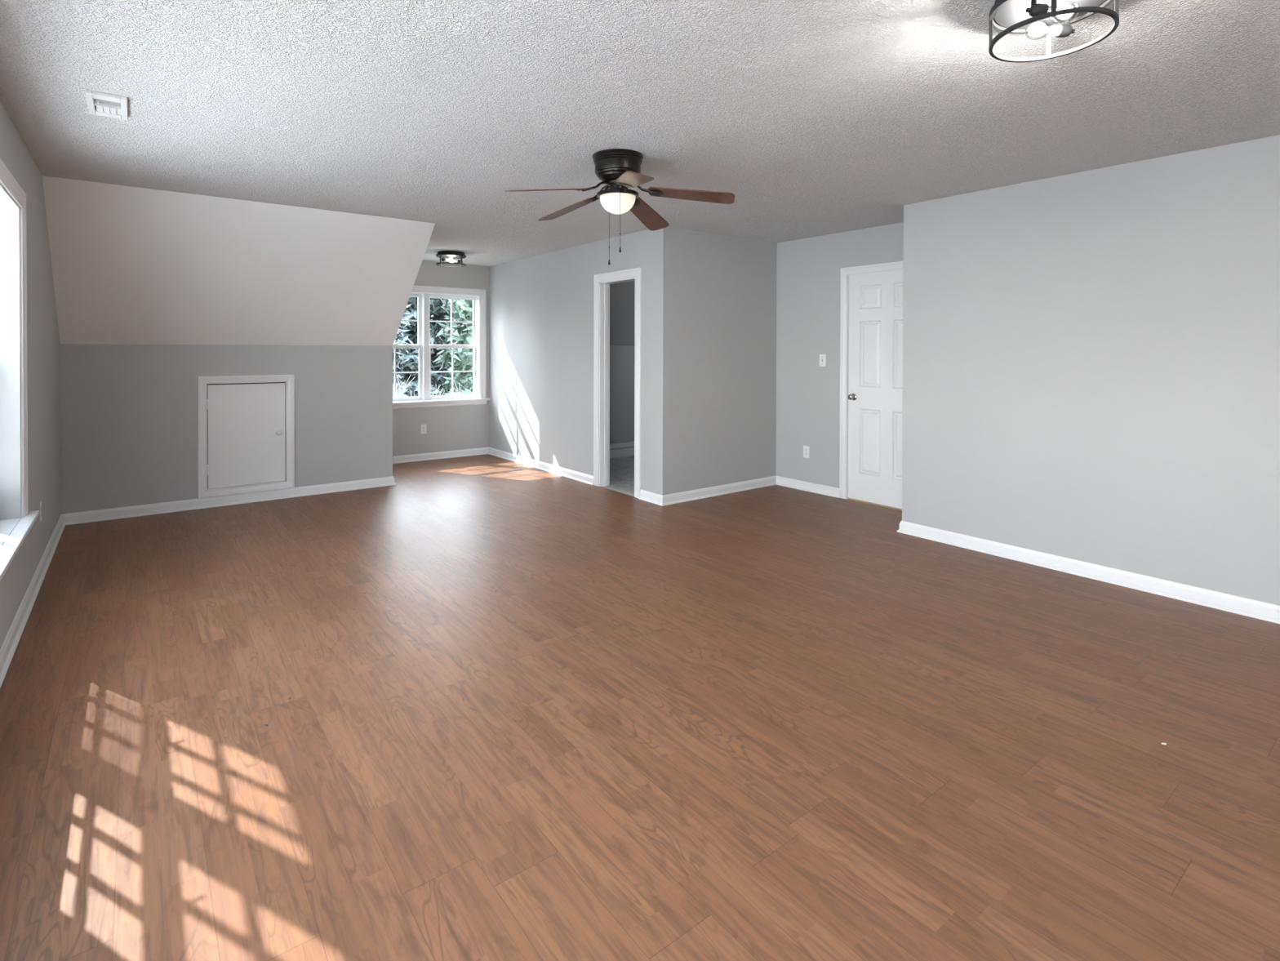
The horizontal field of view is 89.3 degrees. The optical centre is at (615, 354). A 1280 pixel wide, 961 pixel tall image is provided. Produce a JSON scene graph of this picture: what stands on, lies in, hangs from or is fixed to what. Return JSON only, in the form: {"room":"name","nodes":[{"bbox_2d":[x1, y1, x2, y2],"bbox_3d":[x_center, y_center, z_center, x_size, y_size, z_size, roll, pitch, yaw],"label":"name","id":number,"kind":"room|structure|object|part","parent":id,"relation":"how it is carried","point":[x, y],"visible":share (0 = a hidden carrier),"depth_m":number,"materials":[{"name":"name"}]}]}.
{"room":"empty bonus room","nodes":[
{"label":"empty bonus room","id":0,"kind":"room"},
{"bbox_2d":[0,98,61,648],"bbox_3d":[-1.859,0.175,1.560,0.200,2.540,8.758,0,1,-37],"label":"wall","id":1,"kind":"structure","parent":0,"point":[43,344],"depth_m":3.52,"materials":[{"name":"grey paint"}]},
{"bbox_2d":[0,158,39,581],"bbox_3d":[-2.351,0.018,2.272,0.254,1.668,2.630,0,1,-37],"label":"window","id":2,"kind":"structure","parent":1,"relation":"in","point":[13,531],"depth_m":3.25,"materials":[{"name":"white paint"}]},
{"bbox_3d":[-2.373,0.053,2.256,0.198,1.571,2.352,0,1,-37],"label":"frame","id":3,"kind":"part","parent":2,"relation":"part of","materials":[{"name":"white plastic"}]},
{"bbox_3d":[-2.287,0.006,2.320,0.018,1.644,2.518,0,1,-37],"label":"casing","id":4,"kind":"part","parent":2,"relation":"part of","materials":[{"name":"white paint"}]},
{"bbox_2d":[0,514,65,688],"bbox_3d":[-1.747,1.302,1.605,0.026,0.085,8.438,0,1,-37],"label":"baseboard","id":5,"kind":"structure","parent":1,"relation":"attached to","point":[7,650],"depth_m":3.32,"materials":[{"name":"white paint"}]},
{"bbox_2d":[39,501,41,522],"bbox_3d":[-3.453,0.943,3.892,0.009,0.116,0.072,0,1,-37],"label":"wall outlet","id":6,"kind":"object","parent":1,"relation":"attached to","point":[40,503],"visible":1,"depth_m":3.87,"materials":[{"name":"white plastic"}]},
{"bbox_2d":[60,343,392,514],"bbox_3d":[-3.278,0.610,5.776,2.534,1.396,0.100,0,1,-37],"label":"wall","id":7,"kind":"structure","parent":0,"point":[129,412],"depth_m":5.43,"materials":[{"name":"grey paint"}]},
{"bbox_2d":[62,475,395,524],"bbox_3d":[-3.594,1.261,6.228,2.560,0.085,1.245,0,1,-37],"label":"baseboard","id":8,"kind":"structure","parent":7,"relation":"attached to","point":[70,518],"depth_m":5.59,"materials":[{"name":"white paint"}]},
{"bbox_2d":[197,374,294,498],"bbox_3d":[-3.265,0.703,5.751,0.746,1.040,0.138,0,1,-37],"label":"door","id":9,"kind":"structure","parent":7,"relation":"in","point":[246,424],"depth_m":5.72,"materials":[{"name":"white paint"}]},
{"bbox_3d":[-3.045,0.705,5.856,0.045,0.045,0.044,0,1,-37],"label":"knob","id":10,"kind":"part","parent":9,"relation":"part of","materials":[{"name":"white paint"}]},
{"bbox_2d":[42,175,435,345],"bbox_3d":[-3.028,-0.615,5.263,2.734,1.064,1.292,0,1,-37],"label":"ceiling","id":11,"kind":"structure","parent":0,"point":[131,265],"depth_m":5.08,"materials":[{"name":"white paint"}]},
{"bbox_2d":[392,260,488,456],"bbox_3d":[-2.350,0.096,8.038,1.853,2.490,0.200,0,1,-37],"label":"wall","id":12,"kind":"structure","parent":0,"point":[451,428],"depth_m":8.10,"materials":[{"name":"grey paint"}]},
{"bbox_2d":[420,424,426,434],"bbox_3d":[-2.343,0.912,7.921,0.072,0.116,0.009,0,1,-37],"label":"wall outlet","id":13,"kind":"object","parent":12,"relation":"attached to","point":[423,427],"visible":1,"depth_m":7.92,"materials":[{"name":"white plastic"}]},
{"bbox_2d":[392,284,489,408],"bbox_3d":[-2.344,-0.098,8.012,1.620,1.489,0.243,0,1,-37],"label":"window","id":14,"kind":"structure","parent":12,"relation":"in","point":[423,293],"depth_m":8.11,"materials":[{"name":"white paint"}]},
{"bbox_3d":[-2.660,0.223,7.820,0.671,0.685,0.034,0,1,-37],"label":"sash","id":15,"kind":"part","parent":14,"relation":"part of","materials":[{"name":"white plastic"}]},
{"bbox_3d":[-2.680,-0.421,7.842,0.671,0.670,0.034,0,1,-37],"label":"sash","id":16,"kind":"part","parent":14,"relation":"part of","materials":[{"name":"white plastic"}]},
{"bbox_3d":[-2.297,-0.138,7.939,1.538,1.409,0.018,0,1,-37],"label":"casing","id":17,"kind":"part","parent":14,"relation":"part of","materials":[{"name":"white paint"}]},
{"bbox_3d":[-2.092,-0.423,8.278,0.670,0.670,0.034,0,1,-37],"label":"sash","id":18,"kind":"part","parent":14,"relation":"part of","materials":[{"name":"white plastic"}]},
{"bbox_3d":[-2.072,0.220,8.255,0.670,0.685,0.034,0,1,-37],"label":"sash","id":19,"kind":"part","parent":14,"relation":"part of","materials":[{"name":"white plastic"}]},
{"bbox_2d":[488,226,673,495],"bbox_3d":[-0.567,0.082,7.081,0.115,2.440,3.460,0,1,-37],"label":"wall","id":20,"kind":"structure","parent":0,"point":[541,306],"depth_m":6.91,"materials":[{"name":"grey paint"}]},
{"bbox_2d":[392,447,593,484],"bbox_3d":[-1.583,1.259,6.992,1.633,0.085,2.412,0,1,-37],"label":"baseboard","id":21,"kind":"structure","parent":20,"relation":"attached to","point":[584,477],"depth_m":7.80,"materials":[{"name":"white paint"}]},
{"bbox_2d":[593,266,641,497],"bbox_3d":[0.062,0.258,6.233,0.149,2.111,0.740,0,1,-37],"label":"doorway","id":22,"kind":"structure","parent":20,"relation":"in","point":[602,282],"depth_m":6.43,"materials":[{"name":"white paint"}]},
{"bbox_2d":[609,345,634,449],"bbox_3d":[0.183,0.586,8.339,2.584,1.436,0.100,0,1,-37],"label":"wall","id":23,"kind":"structure","parent":0,"point":[619,354],"depth_m":8.20,"materials":[{"name":"grey paint"}]},
{"bbox_2d":[609,441,634,458],"bbox_3d":[0.183,1.205,8.270,2.470,0.178,0.022,0,1,-37],"label":"trim","id":24,"kind":"structure","parent":23,"relation":"attached to","point":[622,452],"depth_m":8.19,"materials":[{"name":"white paint"}]},
{"bbox_2d":[609,364,634,443],"bbox_3d":[0.171,0.619,8.258,1.800,0.970,0.015,0,1,-37],"label":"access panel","id":25,"kind":"object","parent":23,"relation":"attached to","point":[621,384],"visible":0.13,"depth_m":8.19,"materials":[{"name":"grey paint"}]},
{"bbox_2d":[609,280,635,345],"bbox_3d":[0.536,-0.707,7.855,2.584,1.190,1.320,0,1,-37],"label":"ceiling","id":26,"kind":"structure","parent":0,"point":[622,295],"depth_m":7.68,"materials":[{"name":"grey paint"}]},
{"bbox_2d":[0,453,1279,960],"bbox_3d":[0.529,1.389,4.111,7.066,0.120,9.997,0,1,-37],"label":"floor","id":27,"kind":"structure","parent":0,"point":[774,722],"depth_m":2.25,"materials":[{"name":"laminate"}]},
{"bbox_2d":[0,0,1279,266],"bbox_3d":[0.533,-1.186,4.090,7.066,0.150,9.997,0,1,-37],"label":"ceiling","id":28,"kind":"structure","parent":0,"point":[820,117],"depth_m":2.79,"materials":[{"name":"white paint"}]},
{"bbox_2d":[84,89,128,119],"bbox_3d":[-2.238,-1.094,2.856,0.140,0.024,0.300,0,1,-37],"label":"ceiling vent","id":29,"kind":"object","parent":28,"relation":"in","point":[101,104],"visible":1,"depth_m":2.84,"materials":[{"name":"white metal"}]},
{"bbox_2d":[435,250,466,266],"bbox_3d":[-1.835,-1.071,7.242,0.324,0.141,0.324,0,0,-7],"label":"ceiling light","id":30,"kind":"object","parent":28,"relation":"attached to","point":[443,255],"visible":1,"depth_m":7.17,"materials":[{"name":"black metal"}]},
{"bbox_2d":[455,257,462,262],"bbox_3d":[-1.763,-1.069,7.305,0.072,0.068,0.053,0,1,-37],"label":"bulb","id":31,"kind":"object","parent":30,"relation":"attached to","point":[456,260],"depth_m":7.29,"materials":[{"name":"white glass"}]},
{"bbox_2d":[504,148,734,264],"bbox_3d":[-0.022,-0.813,3.629,1.226,0.592,1.230,0,1,-37],"label":"ceiling fan","id":32,"kind":"object","parent":28,"relation":"hanging from","point":[620,169],"visible":1,"depth_m":3.55,"materials":[{"name":"brown metal"}]},
{"bbox_3d":[-0.347,-0.874,3.433,0.473,0.091,0.134,0,1,-28],"label":"blade","id":33,"kind":"part","parent":32,"relation":"part of","materials":[{"name":"brown wood"}]},
{"bbox_3d":[-0.278,-0.877,3.907,0.473,0.091,0.134,1,1,44],"label":"blade","id":34,"kind":"part","parent":32,"relation":"part of","materials":[{"name":"brown wood"}]},
{"bbox_3d":[-0.035,-0.722,3.729,0.006,0.345,0.005,0,1,-37],"label":"pull chain","id":35,"kind":"part","parent":32,"relation":"part of","materials":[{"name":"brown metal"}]},
{"bbox_3d":[0.013,-0.836,3.623,0.201,0.094,0.201,0,1,-37],"label":"lamp shade","id":36,"kind":"part","parent":32,"relation":"part of","materials":[{"name":"white glass"}]},
{"bbox_3d":[0.026,-0.740,3.516,0.006,0.306,0.005,0,1,-37],"label":"pull chain","id":37,"kind":"part","parent":32,"relation":"part of","materials":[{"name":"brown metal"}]},
{"bbox_3d":[0.082,-0.869,3.222,0.134,0.095,0.472,0,0,-10],"label":"blade","id":38,"kind":"part","parent":32,"relation":"part of","materials":[{"name":"brown wood"}]},
{"bbox_3d":[0.193,-0.861,3.986,0.134,0.114,0.469,0,1,26],"label":"blade","id":39,"kind":"part","parent":32,"relation":"part of","materials":[{"name":"brown wood"}]},
{"bbox_3d":[0.417,-0.879,3.564,0.473,0.083,0.134,0,0,8],"label":"blade","id":40,"kind":"part","parent":32,"relation":"part of","materials":[{"name":"brown wood"}]},
{"bbox_2d":[988,0,1119,62],"bbox_3d":[1.312,-1.022,1.948,0.324,0.141,0.324,0,0,-6],"label":"ceiling light","id":41,"kind":"object","parent":28,"relation":"attached to","point":[1036,18],"visible":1,"depth_m":1.98,"materials":[{"name":"black metal"}]},
{"bbox_2d":[1025,0,1051,17],"bbox_3d":[1.239,-1.019,1.887,0.072,0.068,0.054,0,1,-37],"label":"socket","id":42,"kind":"object","parent":41,"relation":"attached to","point":[1036,8],"depth_m":1.88,"materials":[{"name":"black metal"}]},
{"bbox_3d":[1.311,-1.005,2.001,0.082,0.060,0.060,0,0,-6],"label":"light bulb","id":43,"kind":"part","parent":41,"relation":"part of","materials":[{"name":"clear glass"}]},
{"bbox_2d":[1048,17,1075,37],"bbox_3d":[1.384,-1.020,2.010,0.072,0.068,0.054,0,1,-37],"label":"bulb","id":44,"kind":"object","parent":41,"relation":"attached to","point":[1060,30],"depth_m":2.00,"materials":[{"name":"white glass"}]},
{"bbox_3d":[1.312,-1.004,1.896,0.082,0.060,0.060,0,0,-6],"label":"light bulb","id":45,"kind":"part","parent":41,"relation":"part of","materials":[{"name":"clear glass"}]},
{"bbox_2d":[672,226,777,493],"bbox_3d":[1.121,0.097,6.241,1.597,2.450,0.100,0,1,-37],"label":"wall","id":46,"kind":"structure","parent":0,"point":[724,286],"depth_m":6.09,"materials":[{"name":"grey paint"}]},
{"bbox_2d":[638,475,839,506],"bbox_3d":[1.107,1.271,6.115,1.840,0.085,0.685,0,0,-11],"label":"baseboard","id":47,"kind":"structure","parent":46,"relation":"attached to","point":[674,498],"depth_m":6.08,"materials":[{"name":"white paint"}]},
{"bbox_2d":[776,222,903,488],"bbox_3d":[2.261,0.102,5.874,0.200,2.450,1.847,0,1,-37],"label":"wall","id":48,"kind":"structure","parent":0,"point":[808,282],"depth_m":6.20,"materials":[{"name":"grey paint"}]},
{"bbox_2d":[803,445,809,457],"bbox_3d":[1.848,0.939,6.262,0.009,0.116,0.072,0,1,-37],"label":"wall outlet","id":49,"kind":"object","parent":48,"relation":"attached to","point":[806,448],"visible":1,"depth_m":6.25,"materials":[{"name":"white plastic"}]},
{"bbox_2d":[819,354,826,366],"bbox_3d":[1.952,0.053,6.108,0.019,0.116,0.072,0,1,-37],"label":"light switch","id":50,"kind":"object","parent":48,"relation":"attached to","point":[822,357],"visible":1,"depth_m":6.10,"materials":[{"name":"white plastic"}]},
{"bbox_2d":[839,261,903,510],"bbox_3d":[2.379,0.264,5.627,0.206,2.111,0.892,0,1,-37],"label":"door","id":51,"kind":"structure","parent":48,"relation":"in","point":[871,295],"depth_m":5.72,"materials":[{"name":"white paint"}]},
{"bbox_3d":[2.133,0.382,5.842,0.066,0.062,0.062,0,1,-37],"label":"knob","id":52,"kind":"part","parent":51,"relation":"part of","materials":[{"name":"silver metal"}]},
{"bbox_2d":[902,134,1279,605],"bbox_3d":[3.848,0.127,3.215,0.815,2.450,4.625,0,1,-37],"label":"wall","id":53,"kind":"structure","parent":0,"point":[1091,357],"depth_m":3.80,"materials":[{"name":"grey paint"}]},
{"bbox_2d":[896,520,1279,623],"bbox_3d":[3.712,1.299,3.216,0.641,0.085,4.531,0,1,-37],"label":"baseboard","id":54,"kind":"structure","parent":53,"relation":"attached to","point":[1256,609],"depth_m":3.80,"materials":[{"name":"white paint"}]},
{"label":"outside","id":55,"kind":"structure","parent":0,"visible":0},
{"bbox_3d":[-49.957,3.611,92.679,210.000,0.200,191.643,0,1,-37],"label":"ground","id":56,"kind":"structure","parent":55,"visible":0},
{"bbox_2d":[392,382,408,397],"bbox_3d":[-5.819,2.448,14.948,2.533,3.981,2.674,0,1,-37],"label":"evergreen shrub","id":57,"kind":"object","parent":56,"relation":"on","point":[405,390],"visible":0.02,"depth_m":15.26,"materials":[{"name":"green plant"}]},
{"bbox_2d":[392,312,418,396],"bbox_3d":[-7.693,0.222,18.820,4.915,8.261,4.448,0,0,17],"label":"tree","id":58,"kind":"object","parent":56,"relation":"on","point":[399,352],"visible":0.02,"depth_m":18.85,"materials":[{"name":"green plant"}]},
{"bbox_2d":[392,373,460,397],"bbox_3d":[-4.266,2.231,11.892,3.405,4.066,3.423,0,1,-41],"label":"bare shrub","id":59,"kind":"object","parent":56,"relation":"on","point":[403,389],"visible":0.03,"depth_m":11.52,"materials":[{"name":"plant"}]},
{"bbox_2d":[393,297,465,396],"bbox_3d":[-6.849,-0.124,24.598,6.486,8.922,6.249,0,1,-23],"label":"tree","id":60,"kind":"object","parent":56,"relation":"on","point":[435,304],"visible":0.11,"depth_m":23.28,"materials":[{"name":"green plant"}]},
{"bbox_2d":[431,298,472,395],"bbox_3d":[-3.645,0.558,18.684,4.043,7.726,4.071,0,1,-22],"label":"tree","id":61,"kind":"object","parent":56,"relation":"on","point":[462,333],"visible":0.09,"depth_m":17.98,"materials":[{"name":"green plant"}]},
{"bbox_2d":[444,387,472,395],"bbox_3d":[-3.390,2.662,15.380,2.609,3.724,2.579,0,0,-8],"label":"evergreen shrub","id":62,"kind":"object","parent":56,"relation":"on","point":[468,391],"visible":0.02,"depth_m":15.76,"materials":[{"name":"green plant"}]}
]}

